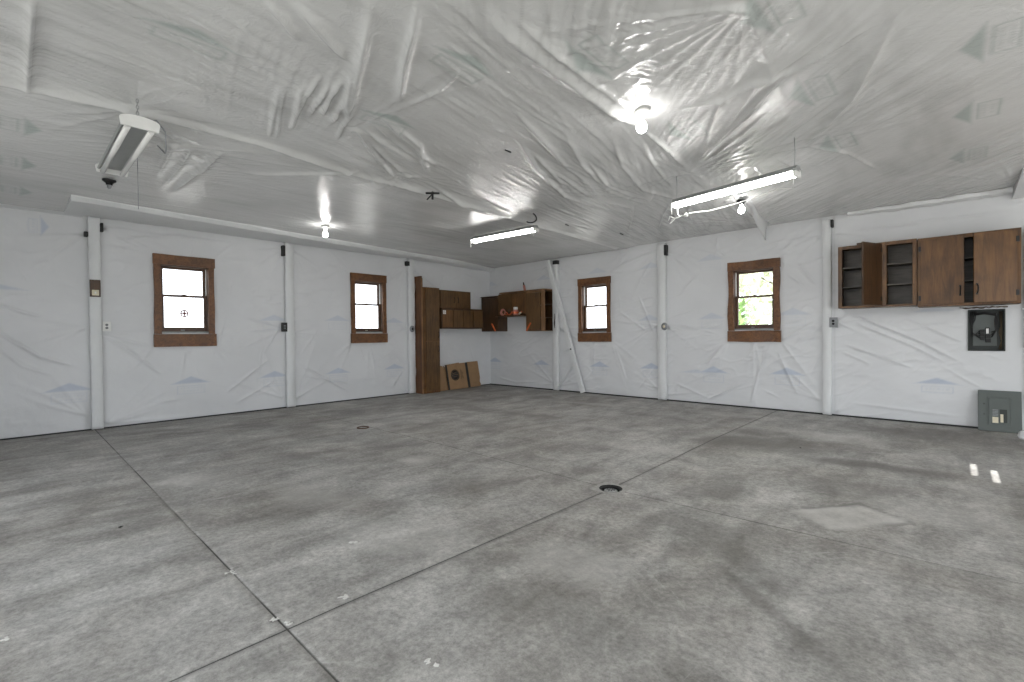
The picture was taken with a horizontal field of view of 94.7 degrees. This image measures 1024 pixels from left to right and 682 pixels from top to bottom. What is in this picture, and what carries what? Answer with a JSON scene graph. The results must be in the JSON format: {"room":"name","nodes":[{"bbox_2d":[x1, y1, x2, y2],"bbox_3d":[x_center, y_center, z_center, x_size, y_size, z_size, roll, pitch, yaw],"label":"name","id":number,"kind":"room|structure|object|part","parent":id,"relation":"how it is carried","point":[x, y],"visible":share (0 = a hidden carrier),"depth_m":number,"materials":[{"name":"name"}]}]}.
{"room":"garage","nodes":[
{"label":"garage","id":0,"kind":"room"},
{"bbox_2d":[0,207,490,438],"bbox_3d":[-3.760,-0.305,7.863,0.204,2.814,9.326,0,1,43],"label":"wall","id":1,"kind":"structure","parent":0,"point":[45,382],"depth_m":6.73,"materials":[{"name":"white plastic"}]},
{"bbox_2d":[0,203,81,217],"bbox_3d":[-5.738,-1.592,5.526,0.210,0.078,1.050,0,1,43],"label":"trim","id":2,"kind":"structure","parent":1,"relation":"attached to","point":[1,205],"depth_m":5.66,"materials":[{"name":"white wood"}]},
{"bbox_2d":[87,216,103,429],"bbox_3d":[-5.336,-0.231,6.044,0.080,2.712,0.120,0,1,43],"label":"trim","id":3,"kind":"structure","parent":1,"relation":"attached to","point":[93,223],"depth_m":6.02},
{"bbox_2d":[89,279,100,296],"bbox_3d":[-5.295,-0.670,5.993,0.056,0.215,0.104,0,1,43],"label":"switch box","id":4,"kind":"object","parent":3,"relation":"attached to","point":[95,285],"visible":1,"depth_m":5.99,"materials":[{"name":"brown wood"}]},
{"bbox_2d":[92,290,98,295],"bbox_3d":[-5.283,-0.613,5.983,0.005,0.070,0.068,0,1,43],"label":"switch plate","id":5,"kind":"object","parent":4,"relation":"attached to","point":[94,292],"depth_m":5.98,"materials":[{"name":"beige plastic"}]},
{"bbox_2d":[102,322,110,330],"bbox_3d":[-5.255,-0.189,6.117,0.034,0.124,0.084,0,1,43],"label":"wall outlet","id":6,"kind":"object","parent":1,"relation":"attached to","point":[106,326],"visible":1,"depth_m":6.11,"materials":[{"name":"white plastic"}]},
{"bbox_2d":[152,253,216,346],"bbox_3d":[-4.732,-0.567,6.813,0.205,1.294,0.753,0,1,43],"label":"window","id":7,"kind":"structure","parent":1,"relation":"in","point":[160,262],"depth_m":6.77,"materials":[{"name":"brown wood"}]},
{"bbox_3d":[-4.903,-0.582,6.526,0.039,0.970,0.089,0,1,43],"label":"casing","id":8,"kind":"part","parent":7,"relation":"part of","materials":[{"name":"brown wood"}]},
{"bbox_3d":[-4.772,-0.846,6.843,0.032,0.427,0.552,0,1,43],"label":"sash","id":9,"kind":"part","parent":7,"relation":"part of","materials":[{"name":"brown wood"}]},
{"bbox_3d":[-4.684,-1.142,6.754,0.051,0.143,0.744,0,1,43],"label":"head casing","id":10,"kind":"part","parent":7,"relation":"part of","materials":[{"name":"brown wood"}]},
{"bbox_3d":[-4.741,-0.399,6.822,0.032,0.527,0.552,0,1,43],"label":"sash","id":11,"kind":"part","parent":7,"relation":"part of","materials":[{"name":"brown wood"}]},
{"bbox_3d":[-4.737,-0.126,6.825,0.180,0.018,0.589,0,1,43],"label":"sill","id":12,"kind":"part","parent":7,"relation":"part of","materials":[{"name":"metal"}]},
{"bbox_3d":[-4.459,-0.592,6.998,0.040,0.970,0.083,0,1,43],"label":"casing","id":13,"kind":"part","parent":7,"relation":"part of","materials":[{"name":"brown wood"}]},
{"bbox_2d":[0,384,489,439],"bbox_3d":[-3.319,1.085,8.232,0.022,0.016,8.226,0,1,43],"label":"baseboard","id":14,"kind":"structure","parent":1,"relation":"attached to","point":[483,384],"depth_m":6.77,"materials":[{"name":"black paint"}]},
{"bbox_2d":[64,194,494,271],"bbox_3d":[-2.699,-1.639,8.184,1.105,0.125,7.346,0,1,42],"label":"ceiling beam","id":15,"kind":"structure","parent":1,"relation":"attached to","point":[76,205],"depth_m":6.52,"materials":[{"name":"white wood"}]},
{"bbox_2d":[281,245,284,255],"bbox_3d":[-3.748,-1.477,7.727,0.086,0.170,0.044,0,1,43],"label":"bracket","id":16,"kind":"object","parent":1,"relation":"attached to","point":[282,246],"visible":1,"depth_m":7.70,"materials":[{"name":"black metal"}]},
{"bbox_2d":[281,322,286,331],"bbox_3d":[-3.729,-0.227,7.728,0.054,0.150,0.080,0,1,43],"label":"wall outlet","id":17,"kind":"object","parent":1,"relation":"attached to","point":[283,325],"visible":1,"depth_m":7.71,"materials":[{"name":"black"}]},
{"bbox_2d":[283,242,295,406],"bbox_3d":[-3.680,-0.267,7.808,0.080,2.712,0.140,0,1,43],"label":"trim","id":18,"kind":"structure","parent":1,"relation":"attached to","point":[289,253],"depth_m":7.78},
{"bbox_2d":[350,272,387,342],"bbox_3d":[-2.741,-0.611,8.935,0.203,1.293,0.753,0,1,43],"label":"window","id":19,"kind":"structure","parent":1,"relation":"in","point":[380,281],"depth_m":8.92,"materials":[{"name":"brown wood"}]},
{"bbox_3d":[-2.913,-0.626,8.646,0.040,0.970,0.087,0,1,43],"label":"casing","id":20,"kind":"part","parent":19,"relation":"part of","materials":[{"name":"brown wood"}]},
{"bbox_3d":[-2.781,-0.889,8.964,0.032,0.427,0.552,0,1,43],"label":"sash","id":21,"kind":"part","parent":19,"relation":"part of","materials":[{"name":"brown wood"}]},
{"bbox_3d":[-2.749,-0.442,8.944,0.032,0.527,0.552,0,1,43],"label":"sash","id":22,"kind":"part","parent":19,"relation":"part of","materials":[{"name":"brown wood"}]},
{"bbox_3d":[-2.692,-1.186,8.875,0.048,0.144,0.744,0,1,43],"label":"head casing","id":23,"kind":"part","parent":19,"relation":"part of","materials":[{"name":"brown wood"}]},
{"bbox_3d":[-2.467,-0.635,9.121,0.038,0.970,0.084,0,1,43],"label":"casing","id":24,"kind":"part","parent":19,"relation":"part of","materials":[{"name":"brown wood"}]},
{"bbox_2d":[406,259,415,392],"bbox_3d":[-2.041,-0.302,9.554,0.080,2.712,0.150,0,1,43],"label":"trim","id":25,"kind":"structure","parent":1,"relation":"attached to","point":[410,269],"depth_m":9.52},
{"bbox_2d":[439,290,470,308],"bbox_3d":[-1.287,-0.881,10.155,0.329,0.375,0.860,0,1,43],"label":"upper cabinet","id":26,"kind":"object","parent":1,"relation":"attached to","point":[447,298],"visible":0.9,"depth_m":10.03,"materials":[{"name":"brown wood"}]},
{"bbox_3d":[-1.341,-0.873,9.919,0.018,0.335,0.403,0,1,43],"label":"door","id":27,"kind":"part","parent":26,"relation":"part of","materials":[{"name":"brown wood"}]},
{"bbox_3d":[-1.057,-0.879,10.222,0.018,0.335,0.411,0,1,43],"label":"door","id":28,"kind":"part","parent":26,"relation":"part of","materials":[{"name":"brown wood"}]},
{"bbox_2d":[439,308,483,328],"bbox_3d":[-1.167,-0.480,10.263,0.354,0.427,1.170,0,1,43],"label":"upper cabinet","id":29,"kind":"object","parent":1,"relation":"attached to","point":[450,318],"visible":0.94,"depth_m":10.10,"materials":[{"name":"brown wood"}]},
{"bbox_3d":[-1.339,-0.467,9.841,0.014,0.355,0.272,0,1,43],"label":"door","id":30,"kind":"part","parent":29,"relation":"part of","materials":[{"name":"brown wood"}]},
{"bbox_3d":[-1.144,-0.471,10.049,0.014,0.355,0.270,0,1,43],"label":"door","id":31,"kind":"part","parent":29,"relation":"part of","materials":[{"name":"brown wood"}]},
{"bbox_3d":[-0.951,-0.476,10.255,0.014,0.355,0.266,0,1,43],"label":"door","id":32,"kind":"part","parent":29,"relation":"part of","materials":[{"name":"brown wood"}]},
{"bbox_3d":[-0.757,-0.480,10.461,0.014,0.355,0.272,0,1,43],"label":"door","id":33,"kind":"part","parent":29,"relation":"part of","materials":[{"name":"brown wood"}]},
{"bbox_2d":[0,384,1023,681],"bbox_3d":[0.769,1.227,3.643,12.265,0.250,9.326,0,1,43],"label":"floor","id":34,"kind":"structure","parent":0,"point":[744,544],"depth_m":2.58,"materials":[{"name":"concrete"}]},
{"bbox_2d":[338,594,348,598],"bbox_3d":[-0.740,1.128,2.085,0.049,0.010,0.036,0,1,10],"label":"flake","id":35,"kind":"object","parent":34,"relation":"on","point":[345,596],"visible":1,"depth_m":2.08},
{"bbox_2d":[414,276,423,393],"bbox_3d":[-1.892,-0.121,9.560,0.262,2.370,0.041,0,1,43],"label":"plank","id":36,"kind":"object","parent":34,"relation":"on","point":[418,280],"visible":1,"depth_m":9.52,"materials":[{"name":"brown wood"}]},
{"bbox_2d":[423,287,439,393],"bbox_3d":[-1.713,-0.014,9.701,0.329,2.150,0.400,0,1,43],"label":"pantry cabinet","id":37,"kind":"object","parent":34,"relation":"on","point":[431,315],"visible":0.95,"depth_m":9.59,"materials":[{"name":"brown wood"}]},
{"bbox_3d":[-1.619,-0.532,9.623,0.018,1.055,0.340,0,1,43],"label":"door","id":38,"kind":"part","parent":37,"relation":"part of","materials":[{"name":"brown wood"}]},
{"bbox_3d":[-1.609,0.513,9.635,0.018,0.995,0.340,0,1,43],"label":"door","id":39,"kind":"part","parent":37,"relation":"part of","materials":[{"name":"brown wood"}]},
{"bbox_2d":[424,658,438,666],"bbox_3d":[-0.282,1.129,1.654,0.060,0.008,0.032,0,1,43],"label":"flake","id":40,"kind":"object","parent":34,"relation":"on","point":[427,660],"visible":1,"depth_m":1.66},
{"bbox_2d":[440,366,447,390],"bbox_3d":[-1.468,0.783,10.040,0.117,0.542,0.245,0,1,43],"label":"cardboard sheet","id":41,"kind":"object","parent":34,"relation":"on","point":[443,380],"visible":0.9,"depth_m":10.03,"materials":[{"name":"brown cardboard"}]},
{"bbox_2d":[445,361,480,389],"bbox_3d":[-1.074,0.752,10.418,0.123,0.578,0.956,0,1,43],"label":"cardboard box","id":42,"kind":"object","parent":34,"relation":"on","point":[458,375],"visible":1,"depth_m":10.40,"materials":[{"name":"brown cardboard"}]},
{"bbox_3d":[-1.186,0.760,10.299,0.012,0.575,0.620,-15,-8,43],"label":"panel","id":43,"kind":"part","parent":42,"relation":"part of","materials":[{"name":"brown cardboard"}]},
{"bbox_3d":[-0.858,0.745,10.648,0.012,0.575,0.322,-15,-8,43],"label":"panel","id":44,"kind":"part","parent":42,"relation":"part of","materials":[{"name":"brown cardboard"}]},
{"bbox_2d":[546,260,584,392],"bbox_3d":[1.068,-0.326,9.550,0.951,2.711,0.067,0,1,43],"label":"brace","id":45,"kind":"object","parent":34,"relation":"on","point":[548,263],"visible":1,"depth_m":9.52,"materials":[{"name":"metal"}]},
{"bbox_2d":[590,482,631,495],"bbox_3d":[0.757,1.164,3.616,0.238,0.070,0.238,0,1,43],"label":"floor drain","id":46,"kind":"object","parent":34,"relation":"in","point":[606,487],"visible":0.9,"depth_m":3.63,"materials":[{"name":"metal"}]},
{"bbox_2d":[599,485,621,491],"bbox_3d":[0.757,1.164,3.616,0.176,0.070,0.176,0,1,43],"label":"drain grate","id":47,"kind":"object","parent":46,"relation":"on","point":[603,488],"depth_m":3.66,"materials":[{"name":"grey metal"}]},
{"bbox_2d":[978,390,1021,432],"bbox_3d":[5.573,0.802,5.393,0.350,0.459,0.109,0,1,43],"label":"electrical panel","id":48,"kind":"object","parent":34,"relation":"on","point":[998,411],"visible":0.98,"depth_m":5.38,"materials":[{"name":"grey metal"}]},
{"bbox_3d":[5.563,0.801,5.386,0.165,0.290,0.008,0,-11,43],"label":"door","id":49,"kind":"part","parent":48,"relation":"part of","materials":[{"name":"grey metal"}]},
{"bbox_3d":[5.564,0.801,5.387,0.195,0.320,0.006,0,-11,43],"label":"door frame","id":50,"kind":"part","parent":48,"relation":"part of","materials":[{"name":"grey metal"}]},
{"bbox_2d":[1017,431,1023,438],"bbox_3d":[5.444,0.996,5.006,0.110,0.085,0.124,0,1,43],"label":"rag","id":51,"kind":"object","parent":34,"relation":"on","point":[1020,435],"visible":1,"depth_m":5.00,"materials":[{"name":"white fabric"}]},
{"bbox_2d":[0,0,1023,267],"bbox_3d":[0.739,-1.718,3.610,12.265,0.287,9.326,0,1,43],"label":"ceiling","id":52,"kind":"structure","parent":0,"point":[297,116],"depth_m":3.35,"materials":[{"name":"white plastic"}]},
{"bbox_2d":[102,178,116,188],"bbox_3d":[-3.939,-1.531,4.614,0.112,0.088,0.112,0,1,43],"label":"lamp","id":53,"kind":"object","parent":52,"relation":"attached to","point":[109,182],"visible":1,"depth_m":4.59,"materials":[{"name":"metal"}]},
{"bbox_2d":[95,99,166,176],"bbox_3d":[-2.835,-1.440,3.496,1.236,0.318,0.270,0,1,43],"label":"tube light","id":54,"kind":"object","parent":52,"relation":"hanging from","point":[133,133],"visible":1,"depth_m":3.31,"materials":[{"name":"white metal"}]},
{"bbox_3d":[-3.300,-1.416,3.892,0.016,0.078,0.210,0,1,43],"label":"plate","id":55,"kind":"part","parent":54,"relation":"part of","materials":[{"name":"white plastic"}]},
{"bbox_3d":[-2.470,-1.521,3.111,0.014,0.153,0.014,-1,1,-2],"label":"hanging chain","id":56,"kind":"part","parent":54,"relation":"part of","materials":[{"name":"metal"}]},
{"bbox_3d":[-2.410,-1.415,3.057,0.016,0.078,0.210,0,1,43],"label":"plate","id":57,"kind":"part","parent":54,"relation":"part of","materials":[{"name":"white plastic"}]},
{"bbox_3d":[-2.408,-1.376,3.215,0.153,0.189,0.186,-1,1,0],"label":"power cord","id":58,"kind":"part","parent":54,"relation":"part of","materials":[{"name":"grey plastic"}]},
{"bbox_2d":[137,158,138,208],"bbox_3d":[-3.108,-1.346,3.919,0.007,0.500,0.005,0,1,43],"label":"string","id":59,"kind":"object","parent":52,"relation":"hanging from","point":[137,158],"visible":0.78,"depth_m":3.92,"materials":[{"name":"grey fabric"}]},
{"bbox_2d":[321,225,329,236],"bbox_3d":[-2.623,-1.534,6.629,0.112,0.153,0.112,0,1,43],"label":"lamp","id":60,"kind":"object","parent":52,"relation":"attached to","point":[325,234],"visible":1,"depth_m":6.60,"materials":[{"name":"white glass"}]},
{"bbox_2d":[426,191,439,199],"bbox_3d":[-0.857,-1.567,5.085,0.151,0.090,0.040,-1,1,6],"label":"clip","id":61,"kind":"object","parent":52,"relation":"attached to","point":[432,193],"visible":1,"depth_m":5.08,"materials":[{"name":"metal"}]},
{"bbox_2d":[470,216,538,244],"bbox_3d":[-0.128,-1.536,6.701,1.183,0.278,0.132,0,1,39],"label":"fluorescent light","id":62,"kind":"object","parent":52,"relation":"hanging from","point":[533,228],"visible":0.99,"depth_m":6.63,"materials":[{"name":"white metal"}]},
{"bbox_2d":[633,107,649,132],"bbox_3d":[0.925,-1.564,3.366,0.112,0.153,0.112,0,1,43],"label":"lamp","id":63,"kind":"object","parent":52,"relation":"attached to","point":[641,112],"visible":1,"depth_m":3.34,"materials":[{"name":"white plastic"}]},
{"bbox_2d":[633,107,649,118],"bbox_3d":[0.924,-1.615,3.365,0.112,0.050,0.112,0,1,43],"label":"socket","id":64,"kind":"object","parent":63,"relation":"attached to","point":[641,112],"depth_m":3.34,"materials":[{"name":"white plastic"}]},
{"bbox_3d":[0.925,-1.540,3.366,0.074,0.105,0.074,0,1,43],"label":"bulb","id":65,"kind":"part","parent":63,"relation":"part of","materials":[{"name":"white glass"}]},
{"bbox_2d":[668,137,801,223],"bbox_3d":[2.346,-1.431,4.597,1.056,0.492,1.205,-1,1,-36],"label":"fluorescent light","id":66,"kind":"object","parent":52,"relation":"hanging from","point":[794,171],"visible":1,"depth_m":4.26,"materials":[{"name":"white metal"}]},
{"bbox_3d":[2.221,-1.369,4.670,1.276,0.370,0.246,-1,1,0],"label":"power cord","id":67,"kind":"part","parent":66,"relation":"part of","materials":[{"name":"white plastic"}]},
{"bbox_2d":[736,199,746,213],"bbox_3d":[2.715,-1.587,5.580,0.112,0.153,0.112,0,1,43],"label":"lamp","id":68,"kind":"object","parent":52,"relation":"attached to","point":[741,209],"visible":0.92,"depth_m":5.56,"materials":[{"name":"glass"}]},
{"bbox_2d":[736,199,746,204],"bbox_3d":[2.715,-1.638,5.580,0.112,0.050,0.112,0,1,43],"label":"socket","id":69,"kind":"object","parent":68,"relation":"attached to","point":[742,203],"depth_m":5.55,"materials":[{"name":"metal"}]},
{"bbox_3d":[2.716,-1.562,5.581,0.074,0.105,0.074,0,1,43],"label":"bulb","id":70,"kind":"part","parent":68,"relation":"part of","materials":[{"name":"white glass"}]},
{"bbox_2d":[737,192,768,239],"bbox_3d":[3.140,-1.586,6.125,0.228,0.274,1.809,0,1,37],"label":"trim","id":71,"kind":"structure","parent":52,"relation":"attached to","point":[762,224],"depth_m":6.35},
{"bbox_2d":[489,194,1023,430],"bbox_3d":[3.981,-0.375,7.064,12.265,2.814,0.212,0,1,43],"label":"wall","id":72,"kind":"structure","parent":0,"point":[915,363],"depth_m":6.95,"materials":[{"name":"white plastic"}]},
{"bbox_2d":[480,296,506,331],"bbox_3d":[-0.423,-0.617,10.876,0.555,0.800,0.333,0,1,43],"label":"upper cabinet","id":73,"kind":"object","parent":72,"relation":"attached to","point":[491,323],"visible":0.87,"depth_m":10.74,"materials":[{"name":"brown wood"}]},
{"bbox_3d":[-0.502,-0.597,10.775,0.518,0.743,0.018,0,1,43],"label":"door","id":74,"kind":"part","parent":73,"relation":"part of","materials":[{"name":"brown wood"}]},
{"bbox_2d":[495,292,525,316],"bbox_3d":[0.058,-0.792,10.365,0.841,0.505,0.413,0,1,43],"label":"upper cabinet","id":75,"kind":"object","parent":72,"relation":"attached to","point":[505,301],"visible":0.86,"depth_m":10.30,"materials":[{"name":"brown wood"}]},
{"bbox_3d":[-0.155,-0.803,10.445,0.408,0.440,0.018,0,1,43],"label":"door","id":76,"kind":"part","parent":75,"relation":"part of","materials":[{"name":"brown wood"}]},
{"bbox_2d":[512,307,518,314],"bbox_3d":[0.077,-0.640,10.105,0.135,0.172,0.135,0,1,43],"label":"jar","id":77,"kind":"object","parent":75,"relation":"on","point":[515,309],"visible":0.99,"depth_m":10.06,"materials":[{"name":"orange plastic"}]},
{"bbox_3d":[0.150,-0.803,10.158,0.410,0.440,0.018,0,1,43],"label":"door","id":78,"kind":"part","parent":75,"relation":"part of","materials":[{"name":"brown wood"}]},
{"bbox_2d":[499,288,552,330],"bbox_3d":[0.286,-0.642,10.196,1.300,0.870,0.351,0,1,43],"label":"upper cabinet","id":79,"kind":"object","parent":72,"relation":"attached to","point":[539,309],"visible":0.97,"depth_m":9.87,"materials":[{"name":"brown wood"}]},
{"bbox_3d":[0.444,-0.615,9.861,0.392,0.787,0.018,0,1,43],"label":"door","id":80,"kind":"part","parent":79,"relation":"part of","materials":[{"name":"brown wood"}]},
{"bbox_3d":[0.492,-0.628,9.841,0.505,0.840,0.018,0,1,43],"label":"frame","id":81,"kind":"part","parent":79,"relation":"part of","materials":[{"name":"brown wood"}]},
{"bbox_3d":[0.697,-0.633,10.047,0.487,0.804,0.008,0,1,43],"label":"panel","id":82,"kind":"part","parent":79,"relation":"part of","materials":[{"name":"brown wood"}]},
{"bbox_2d":[552,259,559,389],"bbox_3d":[0.917,-0.335,9.816,0.135,2.712,0.080,0,1,43],"label":"trim","id":83,"kind":"structure","parent":72,"relation":"attached to","point":[556,331],"depth_m":9.78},
{"bbox_2d":[577,276,611,341],"bbox_3d":[1.648,-0.611,9.241,0.753,1.247,0.204,0,1,43],"label":"window","id":84,"kind":"structure","parent":72,"relation":"in","point":[583,284],"depth_m":9.24,"materials":[{"name":"brown wood"}]},
{"bbox_3d":[1.362,-0.629,9.411,0.087,0.936,0.038,0,1,43],"label":"casing","id":85,"kind":"part","parent":84,"relation":"part of","materials":[{"name":"brown wood"}]},
{"bbox_3d":[1.590,-1.165,9.181,0.744,0.136,0.048,0,1,43],"label":"head casing","id":86,"kind":"part","parent":84,"relation":"part of","materials":[{"name":"brown wood"}]},
{"bbox_3d":[1.679,-0.880,9.276,0.552,0.412,0.032,0,1,43],"label":"sash","id":87,"kind":"part","parent":84,"relation":"part of","materials":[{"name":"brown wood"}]},
{"bbox_3d":[1.658,-0.448,9.254,0.552,0.509,0.032,0,1,43],"label":"sash","id":88,"kind":"part","parent":84,"relation":"part of","materials":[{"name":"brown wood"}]},
{"bbox_3d":[1.835,-0.629,8.967,0.082,0.936,0.040,0,1,43],"label":"casing","id":89,"kind":"part","parent":84,"relation":"part of","materials":[{"name":"brown wood"}]},
{"bbox_2d":[657,243,666,399],"bbox_3d":[2.618,-0.335,8.220,0.150,2.712,0.080,0,1,43],"label":"trim","id":90,"kind":"structure","parent":72,"relation":"attached to","point":[661,258],"depth_m":8.18,"materials":[{"name":"white wood"}]},
{"bbox_2d":[661,323,667,329],"bbox_3d":[2.627,-0.251,8.138,0.108,0.135,0.034,0,1,43],"label":"wall outlet","id":91,"kind":"object","parent":72,"relation":"attached to","point":[664,326],"visible":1,"depth_m":8.12,"materials":[{"name":"grey plastic"}]},
{"bbox_2d":[664,245,667,255],"bbox_3d":[2.655,-1.567,8.138,0.044,0.180,0.086,0,1,43],"label":"bracket","id":92,"kind":"object","parent":72,"relation":"attached to","point":[665,246],"visible":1,"depth_m":8.11,"materials":[{"name":"black metal"}]},
{"bbox_2d":[490,383,977,428],"bbox_3d":[2.746,1.023,8.159,8.965,0.020,0.028,0,1,43],"label":"baseboard","id":93,"kind":"structure","parent":72,"relation":"attached to","point":[490,383],"depth_m":7.04,"materials":[{"name":"black paint"}]},
{"bbox_2d":[727,257,780,341],"bbox_3d":[3.743,-0.610,7.274,0.755,1.251,0.205,0,1,43],"label":"window","id":94,"kind":"structure","parent":72,"relation":"in","point":[734,269],"depth_m":7.23,"materials":[{"name":"brown wood"}]},
{"bbox_3d":[3.456,-0.629,7.446,0.101,0.936,0.045,0,1,43],"label":"casing","id":95,"kind":"part","parent":94,"relation":"part of","materials":[{"name":"brown wood"}]},
{"bbox_3d":[3.756,-0.185,7.288,0.589,0.017,0.180,0,1,43],"label":"sill","id":96,"kind":"part","parent":94,"relation":"part of","materials":[{"name":"wood"}]},
{"bbox_3d":[3.688,-1.165,7.216,0.744,0.139,0.062,0,1,43],"label":"head casing","id":97,"kind":"part","parent":94,"relation":"part of","materials":[{"name":"brown wood"}]},
{"bbox_3d":[3.754,-0.448,7.286,0.552,0.509,0.032,0,1,43],"label":"sash","id":98,"kind":"part","parent":94,"relation":"part of","materials":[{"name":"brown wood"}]},
{"bbox_3d":[3.775,-0.880,7.308,0.552,0.412,0.032,0,1,43],"label":"sash","id":99,"kind":"part","parent":94,"relation":"part of","materials":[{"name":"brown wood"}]},
{"bbox_3d":[3.928,-0.628,7.000,0.101,0.936,0.044,0,1,43],"label":"casing","id":100,"kind":"part","parent":94,"relation":"part of","materials":[{"name":"brown wood"}]},
{"bbox_2d":[822,218,831,414],"bbox_3d":[4.384,-0.335,6.562,0.105,2.712,0.080,0,1,43],"label":"trim","id":101,"kind":"structure","parent":72,"relation":"attached to","point":[826,229],"depth_m":6.53,"materials":[{"name":"white wood"}]},
{"bbox_2d":[830,219,833,227],"bbox_3d":[4.406,-1.616,6.493,0.028,0.100,0.086,0,1,43],"label":"bracket","id":102,"kind":"object","parent":72,"relation":"attached to","point":[832,220],"visible":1,"depth_m":6.47,"materials":[{"name":"black metal"}]},
{"bbox_2d":[829,317,837,326],"bbox_3d":[4.414,-0.256,6.477,0.090,0.136,0.049,0,1,43],"label":"wall outlet","id":103,"kind":"object","parent":72,"relation":"attached to","point":[833,321],"visible":1,"depth_m":6.46,"materials":[{"name":"grey plastic"}]},
{"bbox_2d":[838,238,917,308],"bbox_3d":[4.572,-0.833,5.936,0.790,0.807,0.691,0,1,43],"label":"upper cabinet","id":104,"kind":"object","parent":72,"relation":"attached to","point":[882,274],"visible":0.98,"depth_m":5.98,"materials":[{"name":"brown wood"}]},
{"bbox_2d":[842,266,861,270],"bbox_3d":[4.594,-0.958,6.193,0.435,0.016,0.266,0,1,43],"label":"shelf","id":105,"kind":"object","parent":104,"relation":"attached to","point":[857,268],"depth_m":6.26,"materials":[{"name":"grey wood"}]},
{"bbox_2d":[842,286,861,289],"bbox_3d":[4.597,-0.708,6.196,0.435,0.016,0.266,0,1,43],"label":"shelf","id":106,"kind":"object","parent":104,"relation":"attached to","point":[843,287],"depth_m":6.29,"materials":[{"name":"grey wood"}]},
{"bbox_3d":[4.450,-0.828,5.832,0.395,0.772,0.020,-1,1,-25],"label":"open door","id":107,"kind":"part","parent":104,"relation":"part of","materials":[{"name":"brown wood"}]},
{"bbox_2d":[887,262,911,266],"bbox_3d":[4.885,-0.963,5.920,0.275,0.016,0.266,0,1,43],"label":"shelf","id":108,"kind":"object","parent":104,"relation":"attached to","point":[898,264],"depth_m":5.93,"materials":[{"name":"grey wood"}]},
{"bbox_2d":[887,283,911,286],"bbox_3d":[4.888,-0.708,5.923,0.275,0.016,0.266,0,1,43],"label":"shelf","id":109,"kind":"object","parent":104,"relation":"attached to","point":[888,284],"depth_m":5.94,"materials":[{"name":"grey wood"}]},
{"bbox_2d":[847,186,1012,215],"bbox_3d":[5.078,-1.699,5.832,1.531,0.090,0.149,0,1,43],"label":"trim","id":110,"kind":"structure","parent":72,"relation":"attached to","point":[1008,190],"depth_m":5.72,"materials":[{"name":"white wood"}]},
{"bbox_2d":[918,227,1020,307],"bbox_3d":[5.248,-0.821,5.446,0.853,0.820,0.480,0,1,43],"label":"upper cabinet","id":111,"kind":"object","parent":72,"relation":"attached to","point":[983,268],"visible":1,"depth_m":5.41,"materials":[{"name":"brown wood"}]},
{"bbox_3d":[5.038,-0.816,5.528,0.378,0.768,0.018,0,1,43],"label":"door","id":112,"kind":"part","parent":111,"relation":"part of","materials":[{"name":"brown wood"}]},
{"bbox_2d":[964,257,972,260],"bbox_3d":[5.314,-0.958,5.517,0.817,0.016,0.266,0,1,43],"label":"shelf","id":113,"kind":"object","parent":111,"relation":"attached to","point":[965,258],"depth_m":5.46,"materials":[{"name":"grey wood"}]},
{"bbox_3d":[5.410,-0.825,5.618,0.817,0.784,0.008,0,1,43],"label":"panel","id":114,"kind":"part","parent":111,"relation":"part of","materials":[{"name":"grey wood"}]},
{"bbox_3d":[5.311,-0.817,5.186,0.360,0.768,0.019,0,1,23],"label":"ajar door","id":115,"kind":"part","parent":111,"relation":"part of","materials":[{"name":"brown wood"}]},
{"bbox_2d":[959,306,1007,308],"bbox_3d":[5.507,-0.392,5.515,0.402,0.030,0.028,0,1,43],"label":"strip","id":116,"kind":"object","parent":72,"relation":"attached to","point":[991,306],"visible":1,"depth_m":5.51,"materials":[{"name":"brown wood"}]},
{"bbox_2d":[968,309,1004,350],"bbox_3d":[5.578,-0.127,5.550,0.308,0.486,0.122,0,1,43],"label":"box","id":117,"kind":"object","parent":72,"relation":"attached to","point":[986,327],"visible":1,"depth_m":5.56,"materials":[{"name":"black metal"}]},
{"bbox_3d":[5.602,-0.133,5.590,0.202,0.380,0.014,0,1,43],"label":"mounting plate","id":118,"kind":"part","parent":117,"relation":"part of","materials":[{"name":"grey metal"}]},
{"bbox_2d":[1012,168,1023,198],"bbox_3d":[5.687,-1.668,4.693,0.929,0.139,0.976,0,1,43],"label":"trim","id":119,"kind":"structure","parent":72,"relation":"attached to","point":[1018,189],"depth_m":5.06,"materials":[{"name":"white wood"}]},
{"label":"outside","id":120,"kind":"structure","parent":0,"visible":0},
{"bbox_3d":[0.016,1.600,0.018,80.000,0.300,80.000,0,1,43],"label":"ground","id":121,"kind":"structure","parent":120,"visible":0},
{"bbox_2d":[739,298,760,324],"bbox_3d":[5.297,0.116,10.951,0.926,2.338,0.913,0,1,43],"label":"leafy tree","id":122,"kind":"object","parent":121,"relation":"on","point":[743,320],"visible":0.16,"depth_m":10.83,"materials":[{"name":"green plant"}]},
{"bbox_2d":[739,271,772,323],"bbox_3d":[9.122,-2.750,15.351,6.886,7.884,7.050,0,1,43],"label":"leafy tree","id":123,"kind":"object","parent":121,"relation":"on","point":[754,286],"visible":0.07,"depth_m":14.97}
]}

